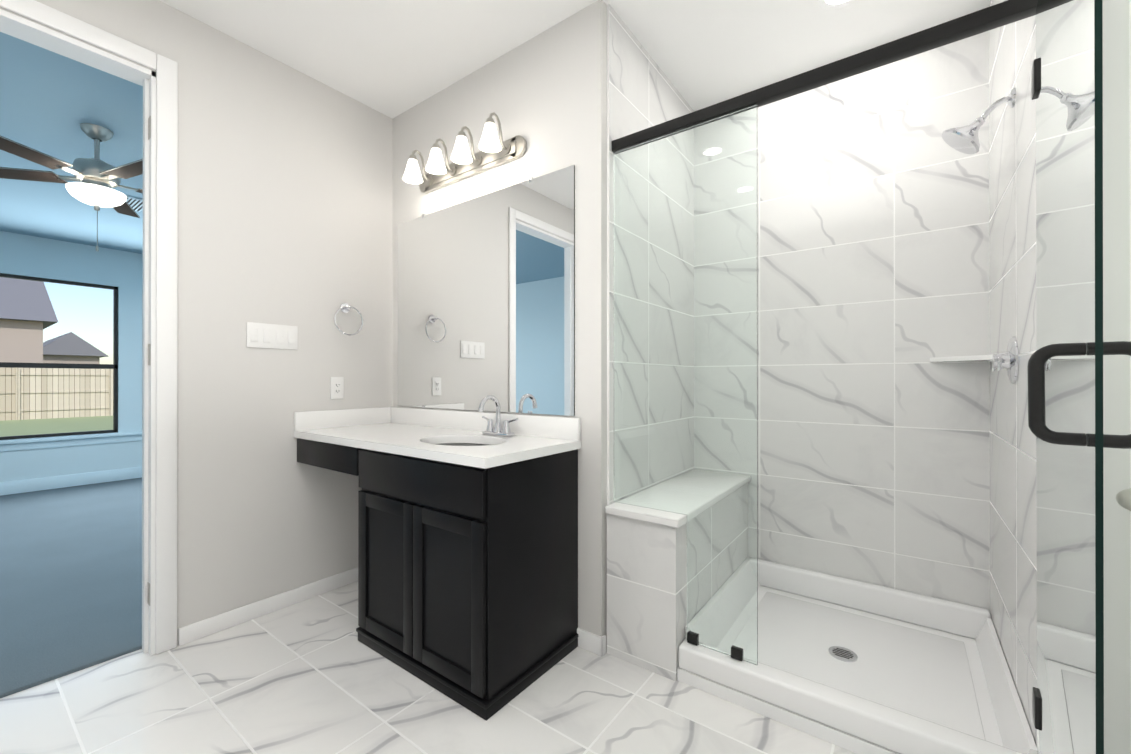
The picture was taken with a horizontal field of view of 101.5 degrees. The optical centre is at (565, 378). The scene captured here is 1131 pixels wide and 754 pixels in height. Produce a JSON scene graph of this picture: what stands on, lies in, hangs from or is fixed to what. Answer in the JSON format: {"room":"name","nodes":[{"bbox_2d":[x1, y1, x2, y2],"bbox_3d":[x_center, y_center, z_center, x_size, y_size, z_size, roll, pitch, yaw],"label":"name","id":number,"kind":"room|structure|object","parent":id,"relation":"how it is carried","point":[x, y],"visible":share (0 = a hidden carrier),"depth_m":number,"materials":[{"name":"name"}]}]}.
{"room":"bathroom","nodes":[
{"label":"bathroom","id":0,"kind":"room"},
{"bbox_2d":[0,478,141,694],"bbox_3d":[-3.412,1.176,3.686,4.620,0.072,5.800,0,0,36],"label":"floor","id":1,"kind":"structure","parent":0,"point":[70,578],"depth_m":2.63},
{"bbox_2d":[0,231,142,481],"bbox_3d":[-5.222,-0.146,5.025,0.120,2.600,5.800,0,0,36],"label":"wall","id":2,"kind":"structure","parent":0,"point":[33,256],"depth_m":5.03,"materials":[{"name":"teal paint"}]},
{"bbox_2d":[0,273,117,439],"bbox_3d":[-5.357,-0.216,4.833,0.050,1.640,0.970,0,0,36],"label":"window","id":3,"kind":"structure","parent":2,"relation":"in","point":[114,366],"depth_m":5.01,"materials":[{"name":"brown metal"}]},
{"bbox_2d":[0,466,141,495],"bbox_3d":[-5.167,1.078,4.982,0.016,0.128,5.800,0,0,36],"label":"baseboard","id":4,"kind":"structure","parent":2,"relation":"attached to","point":[32,485],"depth_m":4.87,"materials":[{"name":"blue"}]},
{"bbox_2d":[0,434,141,451],"bbox_3d":[-4.960,0.677,5.265,0.014,0.075,2.200,0,0,36],"label":"trim","id":5,"kind":"structure","parent":2,"relation":"attached to","point":[55,443],"depth_m":4.87,"materials":[{"name":"blue"}]},
{"bbox_2d":[0,431,141,443],"bbox_3d":[-4.945,0.623,5.255,0.050,0.033,2.240,0,0,36],"label":"window sill","id":6,"kind":"structure","parent":2,"relation":"attached to","point":[66,437],"depth_m":4.84,"materials":[{"name":"blue"}]},
{"bbox_2d":[0,32,142,253],"bbox_3d":[-3.420,-1.578,3.696,4.600,0.260,6.040,0,0,36],"label":"ceiling","id":7,"kind":"structure","parent":0,"point":[50,102],"depth_m":2.74,"materials":[{"name":"blue paint"}]},
{"bbox_2d":[0,123,142,250],"bbox_3d":[-2.694,-1.094,2.707,1.287,0.710,1.252,0,0,36],"label":"ceiling fan","id":8,"kind":"object","parent":7,"relation":"hanging from","point":[97,177],"visible":0.92,"depth_m":2.61,"materials":[{"name":"silver metal"}]},
{"bbox_2d":[126,195,142,211],"bbox_3d":[-3.565,-1.439,3.803,0.360,0.015,0.160,0,0,36],"label":"ceiling vent","id":9,"kind":"object","parent":7,"relation":"in","point":[135,203],"visible":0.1,"depth_m":3.73,"materials":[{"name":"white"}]},
{"bbox_2d":[0,0,392,645],"bbox_3d":[-1.569,-0.220,2.228,0.120,2.740,3.840,0,0,36],"label":"wall","id":10,"kind":"structure","parent":0,"point":[284,194],"depth_m":2.25,"materials":[{"name":"white paint"}]},
{"bbox_2d":[0,646,141,697],"bbox_3d":[-2.047,1.144,1.646,0.010,0.010,0.820,0,0,36],"label":"threshold","id":11,"kind":"object","parent":10,"relation":"attached to","point":[65,673],"depth_m":1.79,"materials":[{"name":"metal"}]},
{"bbox_2d":[0,0,177,655],"bbox_3d":[-2.009,-0.104,1.620,0.138,2.506,0.988,0,0,36],"label":"door frame","id":12,"kind":"structure","parent":10,"relation":"attached to","point":[159,358],"depth_m":1.93,"materials":[{"name":"white wood"}]},
{"bbox_2d":[178,567,357,645],"bbox_3d":[-1.366,1.113,2.387,0.014,0.075,1.000,0,0,36],"label":"baseboard","id":13,"kind":"structure","parent":10,"relation":"attached to","point":[195,631],"depth_m":2.23,"materials":[{"name":"white wood"}]},
{"bbox_2d":[247,322,297,349],"bbox_3d":[-1.446,-0.209,2.283,0.011,0.120,0.224,0,0,36],"label":"switch plate","id":14,"kind":"object","parent":10,"relation":"attached to","point":[265,335],"visible":1,"depth_m":2.28,"materials":[{"name":"white plastic"}]},
{"bbox_2d":[330,377,343,398],"bbox_3d":[-1.256,0.051,2.541,0.009,0.120,0.072,0,0,36],"label":"electrical outlet plate","id":15,"kind":"object","parent":10,"relation":"attached to","point":[336,387],"visible":1,"depth_m":2.54,"materials":[{"name":"white plastic"}]},
{"bbox_2d":[334,303,362,335],"bbox_3d":[-1.210,-0.329,2.560,0.061,0.182,0.165,0,0,36],"label":"towel ring","id":16,"kind":"object","parent":10,"relation":"attached to","point":[345,307],"visible":1,"depth_m":2.56,"materials":[{"name":"silver metal"}]},
{"bbox_2d":[0,581,856,753],"bbox_3d":[-0.350,1.179,1.325,3.110,0.060,3.840,0,0,36],"label":"floor","id":17,"kind":"structure","parent":0,"point":[313,675],"depth_m":1.61,"materials":[{"name":"tile"}]},
{"bbox_2d":[294,395,580,720],"bbox_3d":[-0.661,0.612,2.172,1.396,1.075,0.561,0,0,36],"label":"bathroom vanity","id":18,"kind":"object","parent":17,"relation":"on","point":[468,560],"visible":1,"depth_m":1.78,"materials":[{"name":"black wood"}]},
{"bbox_2d":[294,407,580,468],"bbox_3d":[-0.661,0.283,2.173,1.396,0.226,0.561,0,0,36],"label":"countertop","id":19,"kind":"structure","parent":18,"relation":"on","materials":[{"name":"white stone"}]},
{"bbox_2d":[478,395,517,436],"bbox_3d":[-0.344,0.170,2.126,0.234,0.190,0.151,0,0,36],"label":"faucet","id":20,"kind":"object","parent":19,"relation":"on","point":[491,431],"depth_m":2.14,"materials":[{"name":"silver metal"}]},
{"bbox_2d":[605,502,686,680],"bbox_3d":[0.595,0.841,2.233,0.324,0.619,1.014,0,0,36],"label":"shower bench","id":21,"kind":"object","parent":17,"relation":"on","point":[646,586],"visible":0.4,"depth_m":1.83,"materials":[{"name":"tile"}]},
{"bbox_2d":[677,559,1036,753],"bbox_3d":[1.116,1.064,1.864,0.986,0.170,0.988,0,0,36],"label":"shower pan","id":22,"kind":"object","parent":17,"relation":"on","point":[857,666],"visible":0.81,"depth_m":1.71,"materials":[{"name":"white plastic"}]},
{"bbox_2d":[612,0,1130,753],"bbox_3d":[0.535,-0.001,1.321,1.317,2.030,0.719,0,0,36],"label":"glass shower enclosure","id":23,"kind":"object","parent":22,"relation":"on","point":[686,314],"visible":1,"depth_m":1.65,"materials":[{"name":"clear glass"}]},
{"bbox_2d":[392,0,606,649],"bbox_3d":[-0.418,-0.220,2.422,1.500,2.740,0.120,0,0,36],"label":"wall","id":24,"kind":"structure","parent":0,"point":[544,94],"depth_m":2.02,"materials":[{"name":"white paint"}]},
{"bbox_2d":[403,112,526,193],"bbox_3d":[-0.557,-1.143,2.333,0.795,0.186,0.189,0,0,36],"label":"sconce","id":25,"kind":"object","parent":24,"relation":"attached to","point":[494,152],"visible":1,"depth_m":2.31,"materials":[{"name":"white glass"}]},
{"bbox_2d":[398,165,574,415],"bbox_3d":[-0.485,-0.386,2.391,1.300,1.103,0.009,0,0,36],"label":"mirror","id":26,"kind":"object","parent":24,"relation":"attached to","point":[486,294],"visible":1,"depth_m":2.29,"materials":[{"name":"clear glass"}]},
{"bbox_2d":[577,628,605,655],"bbox_3d":[-0.452,1.113,2.362,1.514,0.075,0.014,0,0,36],"label":"baseboard","id":27,"kind":"structure","parent":24,"relation":"attached to","point":[592,642],"depth_m":1.94,"materials":[{"name":"white wood"}]},
{"bbox_2d":[160,0,989,118],"bbox_3d":[-0.394,-1.651,1.288,3.130,0.120,3.960,0,0,36],"label":"ceiling","id":28,"kind":"structure","parent":0,"point":[392,59],"depth_m":2.13,"materials":[{"name":"white paint"}]},
{"bbox_2d":[817,0,855,9],"bbox_3d":[1.135,-1.586,1.893,0.180,0.008,0.180,0,0,36],"label":"recessed light","id":29,"kind":"object","parent":28,"relation":"in","point":[830,4],"visible":1,"depth_m":1.95,"materials":[{"name":"white"}]},
{"bbox_2d":[694,7,989,611],"bbox_3d":[1.398,-0.220,2.349,1.510,2.740,0.120,0,0,36],"label":"wall","id":30,"kind":"structure","parent":0,"point":[873,298],"depth_m":2.20,"materials":[{"name":"tile"}]},
{"bbox_2d":[930,354,992,361],"bbox_3d":[1.668,-0.086,1.949,0.198,0.020,0.198,0,0,36],"label":"shower shelf","id":31,"kind":"object","parent":30,"relation":"attached to","point":[964,358],"visible":0.82,"depth_m":1.94,"materials":[{"name":"white"}]},
{"bbox_2d":[989,0,1036,746],"bbox_3d":[1.550,-0.221,1.553,0.080,2.740,0.980,0,0,36],"label":"wall","id":32,"kind":"structure","parent":0,"point":[1012,313],"depth_m":1.52,"materials":[{"name":"tile"}]},
{"bbox_2d":[942,88,1015,153],"bbox_3d":[1.396,-0.861,1.568,0.184,0.180,0.132,0,0,36],"label":"shower head","id":33,"kind":"object","parent":32,"relation":"attached to","point":[964,139],"visible":1,"depth_m":1.55},
{"bbox_2d":[991,336,1017,383],"bbox_3d":[1.455,-0.061,1.536,0.052,0.156,0.156,0,0,36],"label":"shower valve","id":34,"kind":"object","parent":32,"relation":"attached to","point":[1008,360],"visible":0.98,"depth_m":1.50,"materials":[{"name":"silver metal"}]},
{"bbox_2d":[1103,0,1130,753],"bbox_3d":[0.817,-0.223,0.391,0.120,2.740,3.720,0,0,36],"label":"wall","id":35,"kind":"structure","parent":0,"point":[1116,395],"depth_m":1.00,"materials":[{"name":"white paint"}]},
{"bbox_2d":[1129,0,1130,619],"bbox_3d":[0.861,-0.106,0.464,0.136,2.506,0.982,0,0,36],"label":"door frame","id":36,"kind":"structure","parent":35,"relation":"attached to","point":[1130,258],"depth_m":0.89,"materials":[{"name":"white"}]},
{"bbox_2d":[1115,488,1130,510],"bbox_3d":[0.809,-0.063,0.503,0.120,2.397,0.788,0,0,36],"label":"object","id":37,"kind":"structure","parent":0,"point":[1123,498],"depth_m":0.79,"materials":[{"name":"white"}]},
{"bbox_3d":[0.475,-0.220,2.471,0.120,2.740,1.020,0,0,36],"label":"wall","id":38,"kind":"structure","parent":0,"visible":0},
{"bbox_2d":[607,4,693,504],"bbox_3d":[0.471,-0.220,2.353,0.012,2.740,0.975,0,0,36],"label":"tiled wall","id":39,"kind":"structure","parent":38,"relation":"attached to","point":[643,93],"depth_m":2.04,"materials":[{"name":"white tile"}]},
{"label":"outside","id":40,"kind":"structure","parent":0,"visible":0},
{"bbox_2d":[0,416,112,436],"bbox_3d":[-39.153,1.546,30.953,85.280,0.100,120.000,0,0,36],"label":"ground","id":41,"kind":"structure","parent":40,"point":[42,426],"depth_m":14.50,"materials":[{"name":"green plant"}]},
{"bbox_2d":[0,277,107,368],"bbox_3d":[-34.999,-1.766,23.353,25.800,6.500,17.500,0,0,36],"label":"house","id":42,"kind":"structure","parent":41,"relation":"on","point":[27,314],"depth_m":20.07,"materials":[{"name":"beige brick"}]},
{"bbox_2d":[0,368,112,420],"bbox_3d":[-19.534,0.543,16.465,0.120,1.860,80.000,0,0,36],"label":"fence","id":43,"kind":"object","parent":41,"relation":"on","point":[35,393],"visible":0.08,"depth_m":17.20,"materials":[{"name":"brown wood"}]}
]}

